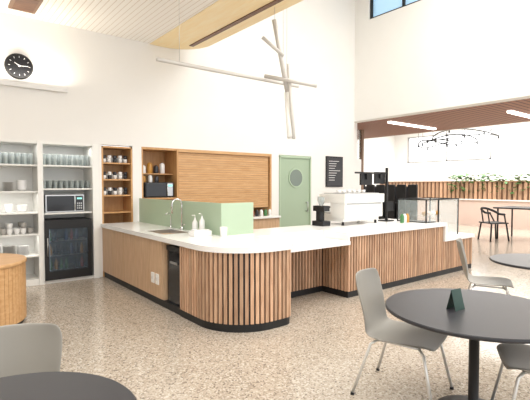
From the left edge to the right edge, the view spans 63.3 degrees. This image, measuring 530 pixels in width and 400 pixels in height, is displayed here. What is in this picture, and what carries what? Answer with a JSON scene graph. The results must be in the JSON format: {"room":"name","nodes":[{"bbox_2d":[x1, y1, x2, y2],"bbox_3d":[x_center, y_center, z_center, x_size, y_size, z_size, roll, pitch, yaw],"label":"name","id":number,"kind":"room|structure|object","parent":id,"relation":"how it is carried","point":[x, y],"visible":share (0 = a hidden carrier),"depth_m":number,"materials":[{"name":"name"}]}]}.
{"room":"eatery","nodes":[
{"label":"eatery","id":0,"kind":"room"},
{"bbox_2d":[98,144,102,276],"bbox_3d":[-2.924,0.189,7.481,0.130,2.300,0.150,-2,3,-38],"label":"wall","id":1,"kind":"structure","parent":0,"point":[99,145],"depth_m":7.45,"materials":[{"name":"paint"}]},
{"bbox_2d":[0,0,302,48],"bbox_3d":[-0.719,-3.931,0.952,8.220,2.610,12.600,-2,3,-38],"label":"ceiling","id":2,"kind":"structure","parent":0,"point":[153,22],"depth_m":6.64,"materials":[{"name":"white wood"}]},
{"bbox_2d":[8,0,42,13],"bbox_3d":[-3.416,-2.798,6.128,0.350,0.035,0.600,-2,3,-38],"label":"ceiling beam","id":3,"kind":"structure","parent":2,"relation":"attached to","point":[29,6],"depth_m":6.15,"materials":[{"name":"brown wood"}]},
{"bbox_2d":[189,0,282,46],"bbox_3d":[2.100,-2.710,3.605,0.080,0.015,11.200,-2,3,-38],"label":"trim","id":4,"kind":"structure","parent":2,"relation":"attached to","point":[274,2],"depth_m":6.78,"materials":[{"name":"brown wood"}]},
{"bbox_2d":[156,16,316,138],"bbox_3d":[-0.221,-3.147,6.006,2.470,4.528,0.706,-2,3,-38],"label":"pendant light","id":5,"kind":"object","parent":2,"relation":"hanging from","point":[287,82],"visible":1,"depth_m":6.38,"materials":[{"name":"grey"}]},
{"bbox_2d":[0,0,360,224],"bbox_3d":[-2.658,-2.067,7.614,13.350,6.800,0.150,-2,3,-38],"label":"wall","id":6,"kind":"structure","parent":0,"point":[118,94],"depth_m":8.58,"materials":[{"name":"paint"}]},
{"bbox_2d":[4,53,32,79],"bbox_3d":[-3.772,-2.051,6.596,0.390,0.390,0.066,-2,3,-38],"label":"wall clock","id":7,"kind":"object","parent":6,"relation":"attached to","point":[18,66],"visible":1,"depth_m":6.58,"materials":[{"name":"black plastic"}]},
{"bbox_2d":[0,80,67,92],"bbox_3d":[-4.192,-1.749,6.259,2.450,0.060,0.090,-2,3,-38],"label":"wall light","id":8,"kind":"object","parent":6,"relation":"attached to","point":[7,83],"visible":1,"depth_m":6.67,"materials":[{"name":"white"}]},
{"bbox_2d":[279,155,310,226],"bbox_3d":[0.726,0.095,10.272,1.020,2.295,0.112,-2,3,-38],"label":"door","id":9,"kind":"structure","parent":6,"relation":"in","point":[294,171],"depth_m":10.26,"materials":[{"name":"green"}]},
{"bbox_2d":[325,156,342,186],"bbox_3d":[1.783,-0.726,11.051,0.620,0.780,0.037,-2,3,-38],"label":"menu board","id":10,"kind":"object","parent":6,"relation":"attached to","point":[333,165],"visible":1,"depth_m":11.02,"materials":[{"name":"black"}]},
{"bbox_2d":[21,224,529,399],"bbox_3d":[3.964,1.318,9.554,26.000,0.100,20.000,-2,3,-38],"label":"floor","id":11,"kind":"structure","parent":0,"point":[109,330],"depth_m":4.21,"materials":[{"name":"stone"}]},
{"bbox_2d":[0,253,26,325],"bbox_3d":[-3.381,1.062,4.837,1.240,0.740,1.240,-2,3,-38],"label":"counter","id":12,"kind":"object","parent":11,"relation":"on","point":[13,305],"visible":0.96,"depth_m":4.77,"materials":[{"name":"brown wood"}]},
{"bbox_2d":[0,323,62,377],"bbox_3d":[-1.284,1.116,2.123,0.548,0.822,0.646,-1,2,-14],"label":"dining chair","id":13,"kind":"object","parent":11,"relation":"on","point":[25,348],"visible":0.68,"depth_m":2.38,"materials":[{"name":"beige plastic"}]},
{"bbox_2d":[0,139,98,286],"bbox_3d":[-4.072,0.213,6.805,2.630,2.300,0.570,-2,3,-38],"label":"shelving","id":14,"kind":"object","parent":11,"relation":"on","point":[35,173],"visible":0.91,"depth_m":7.16,"materials":[{"name":"white laminate"}]},
{"bbox_2d":[0,152,32,163],"label":"glasses","id":15,"kind":"object","parent":14,"relation":"on","point":[5,157],"depth_m":6.75,"materials":[{"name":"grey"}]},
{"bbox_2d":[0,180,32,254],"bbox_3d":[-4.410,0.286,6.521,1.565,1.224,0.286,-2,3,-38],"label":"crockery","id":16,"kind":"object","parent":14,"relation":"in","point":[21,184],"visible":0.93,"depth_m":6.80,"materials":[{"name":"white ceramic"}]},
{"bbox_2d":[44,194,83,212],"bbox_3d":[-3.416,0.052,7.268,0.600,0.290,0.408,-2,3,-38],"label":"microwave oven","id":17,"kind":"object","parent":14,"relation":"in","point":[53,203],"visible":0.98,"depth_m":7.13,"materials":[{"name":"silver metal"}]},
{"bbox_2d":[43,154,88,165],"label":"glasses","id":18,"kind":"object","parent":14,"relation":"on","point":[48,159],"depth_m":7.20,"materials":[{"name":"grey"}]},
{"bbox_2d":[43,180,89,187],"label":"glasses","id":19,"kind":"object","parent":14,"relation":"on","point":[46,183],"depth_m":7.19,"materials":[{"name":"grey"}]},
{"bbox_2d":[44,217,92,280],"bbox_3d":[-3.384,0.801,7.294,0.730,0.970,0.548,-2,3,-38],"label":"fridge","id":20,"kind":"object","parent":14,"relation":"in","point":[68,240],"visible":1,"depth_m":7.28,"materials":[{"name":"black"}]},
{"bbox_2d":[0,372,136,399],"bbox_3d":[-0.945,1.178,1.513,0.980,0.740,0.980,-2,3,-38],"label":"round dining table","id":21,"kind":"object","parent":11,"relation":"on","point":[40,385],"visible":1,"depth_m":1.83,"materials":[{"name":"grey laminate"}]},
{"bbox_2d":[101,146,132,276],"bbox_3d":[-2.747,0.188,7.806,0.550,2.280,0.440,-2,3,-38],"label":"shelf unit","id":22,"kind":"object","parent":11,"relation":"on","point":[116,208],"visible":0.5,"depth_m":7.92,"materials":[{"name":"brown wood"}]},
{"bbox_2d":[103,155,126,162],"label":"cups","id":23,"kind":"object","parent":22,"relation":"on","point":[105,159],"depth_m":7.71,"materials":[{"name":"white ceramic"}]},
{"bbox_2d":[103,172,126,178],"label":"cups","id":24,"kind":"object","parent":22,"relation":"on","point":[115,175],"depth_m":7.72,"materials":[{"name":"white ceramic"}]},
{"bbox_2d":[104,187,126,194],"label":"cups","id":25,"kind":"object","parent":22,"relation":"on","point":[109,191],"depth_m":7.74,"materials":[{"name":"white ceramic"}]},
{"bbox_2d":[141,147,280,228],"bbox_3d":[-1.120,0.139,8.931,3.060,2.300,0.890,-2,3,-38],"label":"servery joinery","id":26,"kind":"object","parent":11,"relation":"on","point":[195,175],"visible":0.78,"depth_m":8.94,"materials":[{"name":"brown wood"}]},
{"bbox_2d":[143,162,164,181],"bbox_3d":[-2.149,-0.528,8.267,0.490,0.380,0.140,-2,3,-38],"label":"jars","id":27,"kind":"object","parent":26,"relation":"in","point":[149,165],"visible":0.73,"depth_m":8.24},
{"bbox_2d":[143,182,173,197],"bbox_3d":[-2.096,-0.194,8.284,0.580,0.290,0.397,-2,3,-38],"label":"microwave oven","id":28,"kind":"object","parent":26,"relation":"in","point":[150,189],"visible":0.88,"depth_m":8.13,"materials":[{"name":"black metal"}]},
{"bbox_2d":[179,152,267,207],"bbox_3d":[-0.814,-0.387,9.091,2.240,1.140,0.030,-2,3,-38],"label":"roller shutter","id":29,"kind":"object","parent":26,"relation":"hanging from","point":[203,177],"depth_m":9.04,"materials":[{"name":"brown wood"}]},
{"bbox_2d":[253,209,271,216],"bbox_3d":[-0.175,0.283,9.370,0.800,0.140,0.076,-2,3,-38],"label":"syrup bottles","id":30,"kind":"object","parent":26,"relation":"on","point":[265,210],"visible":0.61,"depth_m":9.42,"materials":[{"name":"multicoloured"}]},
{"bbox_2d":[101,219,474,332],"bbox_3d":[0.702,0.866,7.738,5.910,0.930,3.980,-2,3,-38],"label":"counter","id":31,"kind":"object","parent":11,"relation":"on","point":[240,283],"depth_m":6.07,"materials":[{"name":"brown wood"}]},
{"bbox_2d":[149,229,188,233],"bbox_3d":[-1.406,0.561,6.208,0.420,0.205,0.650,-2,3,-38],"label":"sink basin","id":32,"kind":"object","parent":31,"relation":"in","point":[158,231],"depth_m":6.47,"materials":[{"name":"silver metal"}]},
{"bbox_2d":[166,245,179,305],"bbox_3d":[-1.023,0.952,5.555,0.365,0.730,0.390,-2,3,-38],"label":"waste bin","id":33,"kind":"object","parent":31,"relation":"in","point":[173,251],"visible":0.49,"depth_m":5.45,"materials":[{"name":"black metal"}]},
{"bbox_2d":[171,198,185,229],"bbox_3d":[-1.275,0.213,6.348,0.201,0.472,0.130,-2,3,-38],"label":"mixer tap","id":34,"kind":"object","parent":31,"relation":"on","point":[172,202],"visible":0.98,"depth_m":6.41,"materials":[{"name":"silver metal"}]},
{"bbox_2d":[192,215,197,229],"bbox_3d":[-0.973,0.334,5.975,0.080,0.256,0.080,0,2,6],"label":"soap dispenser","id":35,"kind":"object","parent":31,"relation":"on","point":[194,223],"visible":0.69,"depth_m":5.95,"materials":[{"name":"white plastic"}]},
{"bbox_2d":[139,198,252,235],"bbox_3d":[-1.225,0.215,6.900,0.525,0.430,2.770,-2,3,-38],"label":"screen","id":36,"kind":"object","parent":31,"relation":"on","point":[237,217],"visible":0.77,"depth_m":6.03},
{"bbox_2d":[189,229,211,236],"bbox_3d":[-0.853,0.430,5.665,0.260,0.085,0.160,-2,3,-38],"label":"sponge caddy","id":37,"kind":"object","parent":31,"relation":"on","point":[195,232],"visible":1,"depth_m":5.61,"materials":[{"name":"white plastic"}]},
{"bbox_2d":[199,213,204,228],"bbox_3d":[-0.860,0.323,5.861,0.079,0.286,0.076,0,2,4],"label":"soap dispenser","id":38,"kind":"object","parent":31,"relation":"on","point":[202,221],"visible":0.73,"depth_m":5.83,"materials":[{"name":"white plastic"}]},
{"bbox_2d":[220,227,226,236],"bbox_3d":[-0.534,0.412,5.534,0.100,0.130,0.100,-2,3,-38],"label":"paper cup","id":39,"kind":"object","parent":31,"relation":"on","point":[223,230],"visible":1,"depth_m":5.50,"materials":[{"name":"white paper"}]},
{"bbox_2d":[312,196,329,225],"bbox_3d":[0.927,0.183,7.082,0.180,0.480,0.250,-2,3,-38],"label":"coffee grinder","id":40,"kind":"object","parent":31,"relation":"on","point":[320,209],"visible":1,"depth_m":7.04,"materials":[{"name":"black"}]},
{"bbox_2d":[319,190,383,225],"bbox_3d":[1.498,0.114,7.551,1.040,0.585,0.662,-2,3,-38],"label":"espresso machine","id":41,"kind":"object","parent":31,"relation":"on","point":[356,205],"visible":0.9,"depth_m":7.23,"materials":[{"name":"white metal"}]},
{"bbox_2d":[355,168,393,221],"bbox_3d":[1.955,-0.096,7.764,0.990,0.990,0.200,-2,3,-38],"label":"monitor stand","id":42,"kind":"object","parent":31,"relation":"on","point":[365,177],"visible":1,"depth_m":7.88,"materials":[{"name":"black metal"}]},
{"bbox_2d":[400,213,408,222],"bbox_3d":[2.484,0.324,7.648,0.230,0.160,0.070,-2,3,-38],"label":"sauce bottles","id":43,"kind":"object","parent":31,"relation":"on","point":[404,218],"visible":0.98,"depth_m":7.62,"materials":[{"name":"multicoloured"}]},
{"bbox_2d":[397,197,458,233],"bbox_3d":[3.081,0.312,8.119,1.120,0.690,0.600,-2,3,-38],"label":"display case","id":44,"kind":"object","parent":31,"relation":"on","point":[426,198],"visible":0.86,"depth_m":8.00,"materials":[{"name":"black"}]},
{"bbox_2d":[422,211,439,215],"bbox_3d":[3.195,0.432,8.277,0.550,0.440,0.100,-2,3,-38],"label":"pastries","id":45,"kind":"object","parent":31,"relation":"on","point":[423,212],"visible":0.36,"depth_m":8.23,"materials":[{"name":"brown food"}]},
{"bbox_2d":[359,130,363,189],"bbox_3d":[2.565,-0.505,13.038,1.200,3.300,0.100,-2,3,-38],"label":"wall","id":46,"kind":"structure","parent":11,"relation":"on","point":[361,132],"depth_m":13.31,"materials":[{"name":"brown"}]},
{"bbox_2d":[363,184,417,220],"bbox_3d":[4.906,0.195,17.080,0.650,1.620,2.900,-2,3,-38],"label":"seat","id":47,"kind":"object","parent":11,"relation":"on","point":[401,190],"visible":0.35,"depth_m":16.35,"materials":[{"name":"black"}]},
{"bbox_2d":[350,268,453,399],"bbox_3d":[1.047,1.032,3.328,0.676,0.905,0.573,1,2,36],"label":"dining chair","id":48,"kind":"object","parent":11,"relation":"on","point":[378,326],"visible":0.94,"depth_m":3.36,"materials":[{"name":"beige plastic"}]},
{"bbox_2d":[384,181,529,229],"bbox_3d":[8.126,0.114,17.397,0.400,1.760,8.210,-2,3,-38],"label":"partition wall","id":49,"kind":"structure","parent":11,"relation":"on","point":[470,203],"depth_m":16.98,"materials":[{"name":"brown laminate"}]},
{"bbox_2d":[448,172,529,193],"bbox_3d":[8.800,-0.652,16.356,0.732,0.850,3.773,-2,3,-38],"label":"trailing plants","id":50,"kind":"object","parent":49,"relation":"attached to","point":[483,176],"visible":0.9,"depth_m":16.60,"materials":[{"name":"green plant"}]},
{"bbox_2d":[385,288,529,399],"bbox_3d":[1.458,1.126,3.002,1.200,0.740,1.200,-2,3,-38],"label":"round dining table","id":51,"kind":"object","parent":11,"relation":"on","point":[486,316],"visible":0.98,"depth_m":2.95,"materials":[{"name":"grey laminate"}]},
{"bbox_2d":[446,288,464,310],"bbox_3d":[1.323,0.686,2.982,0.110,0.140,0.070,-1,2,-33],"label":"tent card","id":52,"kind":"object","parent":51,"relation":"on","point":[455,300],"visible":1,"depth_m":2.97,"materials":[{"name":"teal paper"}]},
{"bbox_2d":[456,238,513,294],"bbox_3d":[2.570,0.950,5.021,0.634,0.951,0.538,1,2,26],"label":"dining chair","id":53,"kind":"object","parent":11,"relation":"on","point":[481,281],"visible":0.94,"depth_m":4.99,"materials":[{"name":"beige plastic"}]},
{"bbox_2d":[477,207,509,241],"bbox_3d":[6.607,0.683,12.458,0.650,0.974,0.690,0,2,-8],"label":"armchair","id":54,"kind":"object","parent":11,"relation":"on","point":[481,208],"visible":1,"depth_m":12.28,"materials":[{"name":"black"}]},
{"bbox_2d":[489,253,529,269],"bbox_3d":[3.160,1.060,4.880,1.100,0.740,1.100,-2,3,-38],"label":"round dining table","id":55,"kind":"object","parent":11,"relation":"on","point":[516,260],"visible":0.79,"depth_m":4.95,"materials":[{"name":"grey laminate"}]},
{"bbox_2d":[490,343,529,399],"bbox_3d":[1.840,1.042,2.769,0.634,0.923,0.538,1,2,20],"label":"dining chair","id":56,"kind":"object","parent":11,"relation":"on","point":[512,356],"visible":0.98,"depth_m":2.86,"materials":[{"name":"beige plastic"}]},
{"bbox_2d":[493,206,529,238],"bbox_3d":[7.654,0.685,12.767,1.200,0.940,1.200,-2,3,-38],"label":"cafe table","id":57,"kind":"object","parent":11,"relation":"on","point":[502,207],"visible":0.87,"depth_m":12.83,"materials":[{"name":"metal"}]},
{"bbox_2d":[354,123,356,158],"bbox_3d":[0.539,-0.548,14.273,0.150,3.300,6.250,-2,3,-38],"label":"wall","id":58,"kind":"structure","parent":0,"point":[355,124],"depth_m":11.79,"materials":[{"name":"paint"}]},
{"bbox_2d":[357,136,394,185],"bbox_3d":[2.856,-1.405,20.186,10.850,4.600,0.200,-2,3,-38],"label":"wall","id":59,"kind":"structure","parent":0,"point":[378,152],"depth_m":22.49,"materials":[{"name":"paint"}]},
{"bbox_2d":[357,121,529,139],"bbox_3d":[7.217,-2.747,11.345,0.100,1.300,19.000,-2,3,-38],"label":"trim","id":60,"kind":"structure","parent":59,"relation":"attached to","point":[528,121],"depth_m":13.18,"materials":[{"name":"paint"}]},
{"bbox_2d":[354,0,529,122],"bbox_3d":[6.368,-3.684,6.657,0.300,3.500,12.750,-2,3,-38],"label":"wall","id":61,"kind":"structure","parent":0,"point":[422,56],"depth_m":9.56,"materials":[{"name":"paint"}]},
{"bbox_2d":[370,0,419,18],"bbox_3d":[3.977,-4.972,9.568,0.110,0.770,3.950,-2,3,-38],"label":"window","id":62,"kind":"structure","parent":61,"relation":"in","point":[377,7],"depth_m":10.80,"materials":[{"name":"blue glass"}]},
{"bbox_2d":[357,98,529,138],"bbox_3d":[5.863,-2.135,10.296,3.350,0.150,19.000,-2,3,-38],"label":"ceiling","id":63,"kind":"structure","parent":0,"point":[496,113],"depth_m":11.34,"materials":[{"name":"brown wood"}]},
{"bbox_2d":[388,121,435,129],"bbox_3d":[4.196,-2.100,12.168,2.250,0.050,0.100,-2,3,-38],"label":"ceiling light","id":64,"kind":"object","parent":63,"relation":"attached to","point":[390,122],"depth_m":12.05,"materials":[{"name":"white plastic"}]},
{"bbox_2d":[507,110,529,117],"bbox_3d":[6.281,-2.038,10.375,1.800,0.050,0.100,-2,3,-38],"label":"ceiling light","id":65,"kind":"object","parent":63,"relation":"attached to","point":[510,111],"depth_m":10.07,"materials":[{"name":"white plastic"}]},
{"bbox_2d":[394,122,529,181],"bbox_3d":[12.923,-1.260,16.033,0.200,4.600,19.200,-2,3,-38],"label":"wall","id":66,"kind":"structure","parent":0,"point":[511,151],"depth_m":19.61,"materials":[{"name":"paint"}]},
{"bbox_2d":[407,129,491,162],"bbox_3d":[8.894,-2.560,21.028,0.120,1.350,4.300,-2,3,-38],"label":"window","id":67,"kind":"structure","parent":66,"relation":"in","point":[482,150],"depth_m":20.85,"materials":[{"name":"white glass"}]},
{"bbox_3d":[10.121,-3.527,13.612,7.500,0.100,19.000,-2,3,-38],"label":"ceiling","id":68,"kind":"structure","parent":0,"visible":0},
{"bbox_2d":[417,128,498,149],"bbox_3d":[6.549,-2.619,14.455,2.160,1.773,2.339,-2,3,-38],"label":"ring chandelier","id":69,"kind":"object","parent":68,"relation":"hanging from","point":[435,140],"visible":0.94,"depth_m":14.36,"materials":[{"name":"black"}]}
]}

